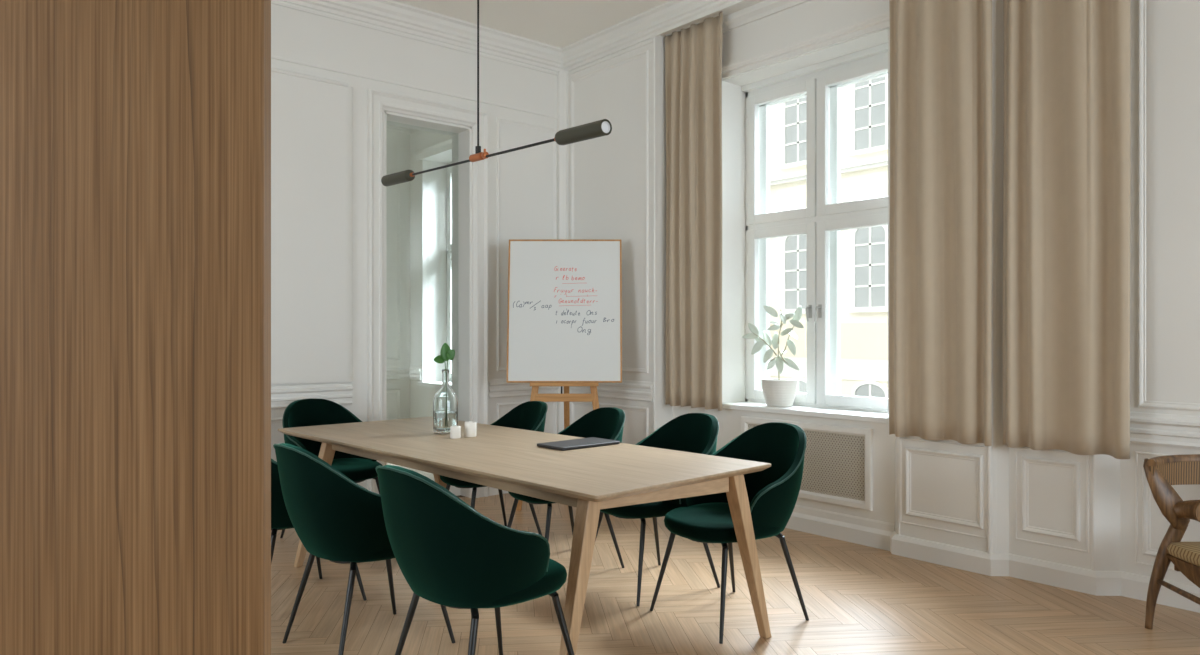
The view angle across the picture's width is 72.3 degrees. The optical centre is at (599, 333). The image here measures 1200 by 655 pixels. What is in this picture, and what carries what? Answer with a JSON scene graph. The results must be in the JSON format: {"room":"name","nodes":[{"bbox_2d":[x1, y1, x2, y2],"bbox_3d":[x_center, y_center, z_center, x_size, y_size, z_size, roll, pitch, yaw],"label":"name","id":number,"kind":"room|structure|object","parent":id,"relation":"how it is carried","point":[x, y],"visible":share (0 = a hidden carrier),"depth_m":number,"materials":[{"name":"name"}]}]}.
{"room":"meeting room","nodes":[
{"label":"meeting room","id":0,"kind":"room"},
{"bbox_2d":[0,0,270,654],"bbox_3d":[-1.074,-0.560,1.293,1.050,3.700,0.051,0,0,-9],"label":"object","id":1,"kind":"structure","parent":0,"point":[135,135],"depth_m":1.32,"materials":[{"name":"brown wood"}]},
{"bbox_2d":[387,131,409,419],"bbox_3d":[-3.798,-0.560,8.027,5.500,3.700,0.300,0,0,-40],"label":"wall","id":2,"kind":"structure","parent":0,"point":[398,144],"depth_m":9.15,"materials":[{"name":"white paint"}]},
{"bbox_2d":[387,170,399,359],"bbox_3d":[-2.632,-0.760,8.800,1.080,2.100,0.014,0,0,-40],"label":"trim","id":3,"kind":"structure","parent":2,"relation":"attached to","point":[388,171],"depth_m":9.13,"materials":[{"name":"white paint"}]},
{"bbox_2d":[387,389,399,418],"bbox_3d":[-2.632,0.860,8.800,1.080,0.500,0.014,0,0,-40],"label":"trim","id":4,"kind":"structure","parent":2,"relation":"attached to","point":[388,390],"depth_m":9.13,"materials":[{"name":"white paint"}]},
{"bbox_2d":[387,366,421,380],"bbox_3d":[-3.768,0.434,7.680,4.500,0.152,0.270,0,0,-40],"label":"trim","id":5,"kind":"structure","parent":2,"relation":"attached to","point":[393,372],"depth_m":9.11,"materials":[{"name":"white paint"}]},
{"bbox_2d":[271,0,556,488],"bbox_3d":[-2.898,-0.560,5.087,7.900,3.700,0.300,0,0,-40],"label":"wall","id":6,"kind":"structure","parent":0,"point":[526,175],"depth_m":6.34,"materials":[{"name":"white paint"}]},
{"bbox_2d":[271,417,282,422],"bbox_3d":[-2.606,0.835,5.128,1.800,0.550,0.014,0,0,-40],"label":"trim","id":7,"kind":"structure","parent":6,"relation":"attached to","point":[279,419],"depth_m":5.50,"materials":[{"name":"white paint"}]},
{"bbox_2d":[271,67,348,86],"bbox_3d":[-3.671,-1.754,4.188,4.960,0.028,0.016,0,0,-40],"label":"trim","id":8,"kind":"structure","parent":6,"relation":"attached to","point":[276,70],"depth_m":5.60,"materials":[{"name":"white paint"}]},
{"bbox_2d":[271,72,352,384],"bbox_3d":[-3.668,-0.708,4.223,5.010,2.085,0.035,0,0,-40],"label":"wall panel","id":9,"kind":"object","parent":6,"relation":"attached to","point":[312,120],"depth_m":5.62,"materials":[{"name":"white paint"}]},
{"bbox_2d":[271,383,352,408],"bbox_3d":[-3.672,0.424,4.221,5.000,0.152,0.032,0,0,-40],"label":"trim","id":10,"kind":"structure","parent":6,"relation":"attached to","point":[340,393],"depth_m":5.63,"materials":[{"name":"white paint"}]},
{"bbox_2d":[387,124,419,133],"bbox_3d":[-3.042,-2.325,6.814,4.500,0.170,2.530,0,0,-40],"label":"trim","id":11,"kind":"structure","parent":6,"relation":"attached to","point":[393,128],"depth_m":9.12,"materials":[{"name":"white paint"}]},
{"bbox_2d":[271,55,557,118],"bbox_3d":[-2.951,-1.849,4.839,6.900,0.022,0.012,0,0,-40],"label":"trim","id":12,"kind":"structure","parent":6,"relation":"attached to","point":[272,56],"depth_m":6.09,"materials":[{"name":"white paint"}]},
{"bbox_2d":[367,88,487,497],"bbox_3d":[-1.368,-0.235,6.329,1.000,3.050,0.325,0,0,-40],"label":"doorway","id":13,"kind":"structure","parent":6,"relation":"in","point":[469,179],"depth_m":6.47,"materials":[{"name":"white paint"}]},
{"bbox_2d":[488,487,507,495],"bbox_3d":[-0.597,1.232,6.803,0.770,0.115,0.030,0,0,-40],"label":"baseboard","id":14,"kind":"structure","parent":6,"relation":"attached to","point":[491,491],"depth_m":6.57,"materials":[{"name":"white paint"}]},
{"bbox_2d":[497,117,556,370],"bbox_3d":[-0.599,-0.725,6.812,0.600,2.050,0.014,0,0,-40],"label":"trim","id":15,"kind":"structure","parent":6,"relation":"attached to","point":[499,119],"depth_m":6.63,"materials":[{"name":"white paint"}]},
{"bbox_2d":[497,402,556,433],"bbox_3d":[-0.599,0.835,6.812,0.600,0.550,0.014,0,0,-40],"label":"trim","id":16,"kind":"structure","parent":6,"relation":"attached to","point":[513,404],"depth_m":6.92,"materials":[{"name":"white paint"}]},
{"bbox_2d":[392,0,669,47],"bbox_3d":[0.081,-2.560,1.537,7.900,0.300,9.650,0,0,-40],"label":"ceiling","id":17,"kind":"structure","parent":0,"point":[558,23],"depth_m":6.20,"materials":[{"name":"paint"}]},
{"bbox_2d":[381,0,611,186],"bbox_3d":[-0.632,-1.616,4.176,0.110,1.589,2.052,0,0,-40],"label":"pendant lamp","id":18,"kind":"object","parent":17,"relation":"hanging from","point":[603,127],"visible":1,"depth_m":3.97,"materials":[{"name":"black metal"}]},
{"bbox_2d":[601,121,609,132],"bbox_3d":[0.023,-0.854,3.395,0.057,0.057,0.012,0,0,-40],"label":"diffuser","id":19,"kind":"object","parent":18,"relation":"attached to","point":[605,125],"depth_m":3.40,"materials":[{"name":"white plastic"}]},
{"bbox_2d":[271,493,1199,654],"bbox_3d":[0.056,1.290,1.535,7.260,0.001,9.080,0,0,-40],"label":"floor","id":20,"kind":"structure","parent":0,"point":[783,602],"depth_m":3.86,"materials":[{"name":"brown wood"}]},
{"bbox_2d":[271,459,366,600],"bbox_3d":[-1.524,0.860,3.952,0.666,0.865,0.599,0,0,-43],"label":"dining chair","id":21,"kind":"object","parent":20,"relation":"on","point":[280,519],"visible":0.13,"depth_m":3.71,"materials":[{"name":"green fabric"}]},
{"bbox_2d":[280,399,382,537],"bbox_3d":[-1.695,0.860,5.232,0.666,0.865,0.599,0,0,43],"label":"dining chair","id":22,"kind":"object","parent":20,"relation":"on","point":[303,412],"visible":0.34,"depth_m":5.35,"materials":[{"name":"green fabric"}]},
{"bbox_2d":[273,443,454,654],"bbox_3d":[-0.998,0.860,3.402,0.666,0.865,0.599,0,0,-43],"label":"dining chair","id":23,"kind":"object","parent":20,"relation":"on","point":[336,519],"visible":0.8,"depth_m":3.15,"materials":[{"name":"green fabric"}]},
{"bbox_2d":[376,465,574,654],"bbox_3d":[-0.441,0.860,2.864,0.666,0.865,0.599,0,0,-43],"label":"dining chair","id":24,"kind":"object","parent":20,"relation":"on","point":[450,554],"visible":1,"depth_m":2.62,"materials":[{"name":"green fabric"}]},
{"bbox_2d":[440,401,547,534],"bbox_3d":[-0.651,0.860,5.074,0.666,0.865,0.599,0,0,-34],"label":"dining chair","id":25,"kind":"object","parent":20,"relation":"on","point":[530,415],"visible":0.36,"depth_m":5.23,"materials":[{"name":"green fabric"}]},
{"bbox_2d":[278,417,770,654],"bbox_3d":[-0.584,0.920,4.123,1.066,0.740,2.724,0,0,-43],"label":"dining table","id":26,"kind":"object","parent":20,"relation":"on","point":[593,479],"visible":0.94,"depth_m":3.44,"materials":[{"name":"brown wood"}]},
{"bbox_2d":[433,369,457,433],"bbox_3d":[-0.858,0.372,4.567,0.135,0.350,0.135,0,0,-40],"label":"glass bottle","id":27,"kind":"object","parent":26,"relation":"on","point":[445,401],"visible":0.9,"depth_m":4.51,"materials":[{"name":"clear glass"}]},
{"bbox_2d":[434,343,454,369],"bbox_3d":[-0.862,0.282,4.556,0.119,0.467,0.038,0,0,-6],"label":"plant cutting","id":28,"kind":"object","parent":27,"relation":"in","point":[446,353],"visible":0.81,"depth_m":4.56,"materials":[{"name":"green plant"}]},
{"bbox_2d":[450,426,460,438],"bbox_3d":[-0.764,0.519,4.347,0.054,0.062,0.054,0,0,-40],"label":"cup","id":29,"kind":"object","parent":26,"relation":"on","point":[455,431],"visible":1,"depth_m":4.33,"materials":[{"name":"white ceramic"}]},
{"bbox_2d":[465,421,475,436],"bbox_3d":[-0.695,0.511,4.411,0.063,0.078,0.063,0,0,-40],"label":"cup","id":30,"kind":"object","parent":26,"relation":"on","point":[470,426],"visible":1,"depth_m":4.38,"materials":[{"name":"white ceramic"}]},
{"bbox_2d":[537,437,619,450],"bbox_3d":[-0.105,0.542,4.064,0.373,0.015,0.209,0,0,-42],"label":"laptop","id":31,"kind":"object","parent":26,"relation":"on","point":[573,444],"visible":1,"depth_m":4.02,"materials":[{"name":"grey metal"}]},
{"bbox_2d":[516,383,598,510],"bbox_3d":[-0.266,0.400,6.378,0.719,1.780,0.748,0,0,0],"label":"easel","id":32,"kind":"object","parent":20,"relation":"on","point":[566,397],"visible":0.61,"depth_m":6.12,"materials":[{"name":"brown wood"}]},
{"bbox_2d":[506,239,621,382],"bbox_3d":[-0.266,-0.179,6.202,0.860,1.085,0.188,0,0,0],"label":"whiteboard","id":33,"kind":"object","parent":32,"relation":"on","point":[564,318],"visible":1,"depth_m":6.19,"materials":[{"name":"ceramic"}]},
{"bbox_2d":[507,407,624,567],"bbox_3d":[-0.184,0.860,4.617,0.666,0.865,0.599,0,0,-34],"label":"dining chair","id":34,"kind":"object","parent":20,"relation":"on","point":[604,422],"visible":0.19,"depth_m":4.75,"materials":[{"name":"green fabric"}]},
{"bbox_2d":[595,413,719,605],"bbox_3d":[0.293,0.860,4.267,0.666,0.865,0.599,0,0,-34],"label":"dining chair","id":35,"kind":"object","parent":20,"relation":"on","point":[690,432],"visible":0.4,"depth_m":4.35,"materials":[{"name":"green fabric"}]},
{"bbox_2d":[650,422,808,643],"bbox_3d":[0.625,0.860,3.793,0.666,0.865,0.599,0,0,-33],"label":"dining chair","id":36,"kind":"object","parent":20,"relation":"on","point":[772,492],"visible":0.77,"depth_m":3.72,"materials":[{"name":"green fabric"}]},
{"bbox_2d":[1143,454,1199,628],"bbox_3d":[2.660,0.912,3.364,0.560,0.760,0.588,0,0,0],"label":"armchair","id":37,"kind":"object","parent":20,"relation":"on","point":[1162,472],"visible":1,"depth_m":3.56,"materials":[{"name":"brown wood"}]},
{"bbox_2d":[410,0,1199,584],"bbox_3d":[2.039,-0.560,4.804,0.700,3.700,12.140,0,0,-40],"label":"wall","id":38,"kind":"structure","parent":0,"point":[609,170],"depth_m":4.76,"materials":[{"name":"white paint"}]},
{"bbox_2d":[414,139,451,160],"bbox_3d":[-1.546,-1.960,8.493,0.050,0.100,1.500,0,0,-40],"label":"trim","id":39,"kind":"structure","parent":38,"relation":"attached to","point":[445,146],"depth_m":8.75,"materials":[{"name":"white paint"}]},
{"bbox_2d":[417,162,451,388],"bbox_3d":[-1.364,-0.670,8.646,0.505,2.480,1.400,0,0,-40],"label":"window","id":40,"kind":"structure","parent":38,"relation":"in","point":[437,384],"depth_m":9.13,"materials":[{"name":"white paint"}]},
{"bbox_2d":[271,0,745,75],"bbox_3d":[-0.059,-2.325,1.393,6.900,0.170,9.010,0,0,-40],"label":"trim","id":41,"kind":"structure","parent":38,"relation":"attached to","point":[670,15],"depth_m":6.25,"materials":[{"name":"white paint"}]},
{"bbox_2d":[557,71,568,433],"bbox_3d":[-0.316,-0.475,7.012,0.070,3.530,0.070,0,0,-40],"label":"trim","id":42,"kind":"structure","parent":38,"relation":"attached to","point":[562,78],"depth_m":6.99,"materials":[{"name":"white paint"}]},
{"bbox_2d":[488,379,652,401],"bbox_3d":[-0.246,0.439,6.392,0.760,0.152,1.110,0,0,-40],"label":"trim","id":43,"kind":"structure","parent":38,"relation":"attached to","point":[497,388],"depth_m":6.60,"materials":[{"name":"white paint"}]},
{"bbox_2d":[571,50,648,372],"bbox_3d":[0.059,-0.930,6.609,0.014,2.460,0.950,0,0,-40],"label":"trim","id":44,"kind":"structure","parent":38,"relation":"attached to","point":[645,53],"depth_m":6.27,"materials":[{"name":"white paint"}]},
{"bbox_2d":[571,402,648,437],"bbox_3d":[0.059,0.835,6.609,0.014,0.550,0.950,0,0,-40],"label":"trim","id":45,"kind":"structure","parent":38,"relation":"attached to","point":[623,407],"depth_m":6.46,"materials":[{"name":"white paint"}]},
{"bbox_2d":[653,36,655,431],"bbox_3d":[0.411,-0.525,6.200,0.024,3.430,0.024,0,0,-40],"label":"trim","id":46,"kind":"structure","parent":38,"relation":"attached to","point":[654,37],"depth_m":6.19,"materials":[{"name":"white paint"}]},
{"bbox_2d":[665,12,723,410],"bbox_3d":[0.689,-0.862,6.007,0.088,2.802,0.596,0,0,-40],"label":"curtain","id":47,"kind":"object","parent":38,"relation":"hanging from","point":[693,55],"visible":1,"depth_m":5.98,"materials":[{"name":"beige fabric"}]},
{"bbox_2d":[660,0,763,36],"bbox_3d":[3.062,-2.337,3.274,0.300,0.147,7.880,0,0,-40],"label":"trim","id":48,"kind":"structure","parent":38,"relation":"attached to","point":[747,3],"depth_m":5.77,"materials":[{"name":"white paint"}]},
{"bbox_2d":[722,0,810,32],"bbox_3d":[1.139,-2.216,5.590,0.050,0.093,1.860,0,0,-40],"label":"trim","id":49,"kind":"structure","parent":38,"relation":"attached to","point":[766,8],"depth_m":5.65,"materials":[{"name":"white paint"}]},
{"bbox_2d":[722,43,888,423],"bbox_3d":[1.432,-0.648,5.578,0.455,2.366,1.415,0,0,-40],"label":"window","id":50,"kind":"structure","parent":38,"relation":"in","point":[824,216],"depth_m":5.65,"materials":[{"name":"white paint"}]},
{"bbox_2d":[742,305,803,406],"bbox_3d":[1.216,0.149,5.678,0.394,0.699,0.275,0,0,-40],"label":"potted plant","id":51,"kind":"object","parent":50,"relation":"on","point":[777,392],"visible":1,"depth_m":5.66,"materials":[{"name":"plant"}]},
{"bbox_2d":[722,11,889,79],"bbox_3d":[1.140,-1.877,5.591,0.045,0.085,1.860,0,0,-40],"label":"trim","id":52,"kind":"structure","parent":38,"relation":"attached to","point":[881,21],"depth_m":5.32,"materials":[{"name":"white paint"}]},
{"bbox_2d":[741,416,872,510],"bbox_3d":[1.345,0.827,5.404,0.081,0.497,1.020,0,0,-40],"label":"radiator cover","id":53,"kind":"object","parent":38,"relation":"attached to","point":[838,460],"visible":0.52,"depth_m":5.20,"materials":[{"name":"white paint"}]},
{"bbox_2d":[793,505,894,531],"bbox_3d":[1.153,1.154,5.602,0.012,0.048,1.860,0,0,-40],"label":"trim","id":54,"kind":"structure","parent":38,"relation":"attached to","point":[876,524],"depth_m":5.14,"materials":[{"name":"white paint"}]},
{"bbox_2d":[898,437,899,534],"bbox_3d":[1.756,-0.541,4.822,0.018,3.443,0.018,0,0,-40],"label":"trim","id":55,"kind":"structure","parent":38,"relation":"attached to","point":[898,437],"depth_m":4.82,"materials":[{"name":"white paint"}]},
{"bbox_2d":[889,0,991,445],"bbox_3d":[1.887,-0.834,4.585,0.086,2.857,0.610,0,0,-40],"label":"curtain","id":56,"kind":"object","parent":38,"relation":"hanging from","point":[940,238],"visible":1,"depth_m":4.59,"materials":[{"name":"beige fabric"}]},
{"bbox_2d":[900,437,986,538],"bbox_3d":[1.919,0.855,4.616,0.005,0.500,0.515,0,0,-40],"label":"trim","id":57,"kind":"structure","parent":38,"relation":"attached to","point":[972,535],"depth_m":4.60,"materials":[{"name":"white paint"}]},
{"bbox_2d":[905,446,982,528],"bbox_3d":[1.919,0.855,4.609,0.014,0.400,0.455,0,0,-40],"label":"trim","id":58,"kind":"structure","parent":38,"relation":"attached to","point":[908,450],"depth_m":4.59,"materials":[{"name":"white paint"}]},
{"bbox_2d":[987,446,991,553],"bbox_3d":[2.092,-0.541,4.414,0.026,3.443,0.026,0,0,-40],"label":"trim","id":59,"kind":"structure","parent":38,"relation":"attached to","point":[989,448],"depth_m":4.40,"materials":[{"name":"white paint"}]},
{"bbox_2d":[785,512,1199,612],"bbox_3d":[2.737,1.232,3.743,0.221,0.115,9.016,0,0,-42],"label":"baseboard","id":60,"kind":"structure","parent":38,"relation":"attached to","point":[1098,583],"depth_m":4.38,"materials":[{"name":"white paint"}]},
{"bbox_2d":[995,0,995,552],"bbox_3d":[2.121,-0.541,4.414,0.016,3.443,0.016,0,0,-40],"label":"trim","id":61,"kind":"structure","parent":38,"relation":"attached to","point":[995,0],"depth_m":4.41,"materials":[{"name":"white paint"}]},
{"bbox_2d":[1022,456,1079,541],"bbox_3d":[2.320,0.845,4.241,0.014,0.400,0.285,0,0,-40],"label":"trim","id":62,"kind":"structure","parent":38,"relation":"attached to","point":[1026,460],"depth_m":4.23,"materials":[{"name":"white paint"}]},
{"bbox_2d":[1015,447,1088,552],"bbox_3d":[2.325,0.845,4.242,0.005,0.500,0.360,0,0,-40],"label":"trim","id":63,"kind":"structure","parent":38,"relation":"attached to","point":[1052,450],"depth_m":4.23,"materials":[{"name":"white paint"}]},
{"bbox_2d":[1002,0,1130,458],"bbox_3d":[2.320,-0.834,4.127,0.080,2.857,0.612,0,0,-40],"label":"curtain","id":64,"kind":"object","parent":38,"relation":"hanging from","point":[1067,121],"visible":1,"depth_m":4.10,"materials":[{"name":"beige fabric"}]},
{"bbox_2d":[1091,455,1094,570],"bbox_3d":[2.458,-0.541,4.092,0.020,3.443,0.020,0,0,-40],"label":"trim","id":65,"kind":"structure","parent":38,"relation":"attached to","point":[1092,456],"depth_m":4.08,"materials":[{"name":"white paint"}]},
{"bbox_2d":[1142,460,1157,556],"bbox_3d":[2.895,0.845,3.695,0.014,0.460,0.800,0,0,-40],"label":"trim","id":66,"kind":"structure","parent":38,"relation":"attached to","point":[1146,491],"depth_m":3.98,"materials":[{"name":"white paint"}]},
{"bbox_2d":[1135,451,1179,571],"bbox_3d":[2.898,0.850,3.698,0.005,0.550,0.860,0,0,-40],"label":"trim","id":67,"kind":"structure","parent":38,"relation":"attached to","point":[1136,452],"depth_m":4.02,"materials":[{"name":"white paint"}]},
{"bbox_2d":[1130,412,1199,448],"bbox_3d":[4.145,0.459,2.192,0.032,0.152,4.830,0,0,-40],"label":"trim","id":68,"kind":"structure","parent":38,"relation":"attached to","point":[1182,431],"depth_m":3.92,"materials":[{"name":"white paint"}]},
{"bbox_2d":[1138,0,1199,410],"bbox_3d":[3.107,-0.890,3.443,0.014,2.500,1.500,0,0,-40],"label":"trim","id":69,"kind":"structure","parent":38,"relation":"attached to","point":[1142,403],"depth_m":4.00,"materials":[{"name":"white paint"}]},
{"label":"outside","id":70,"kind":"structure","parent":0,"visible":0},
{"bbox_3d":[0.134,7.390,20.999,16.800,0.200,60.000,0,0,-40],"label":"street","id":71,"kind":"object","parent":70,"visible":0},
{"bbox_2d":[770,76,887,397],"bbox_3d":[5.546,-1.235,33.373,8.600,17.050,48.000,0,0,-40],"label":"building","id":72,"kind":"structure","parent":71,"relation":"on","point":[864,105],"depth_m":25.08,"materials":[{"name":"white stone"}]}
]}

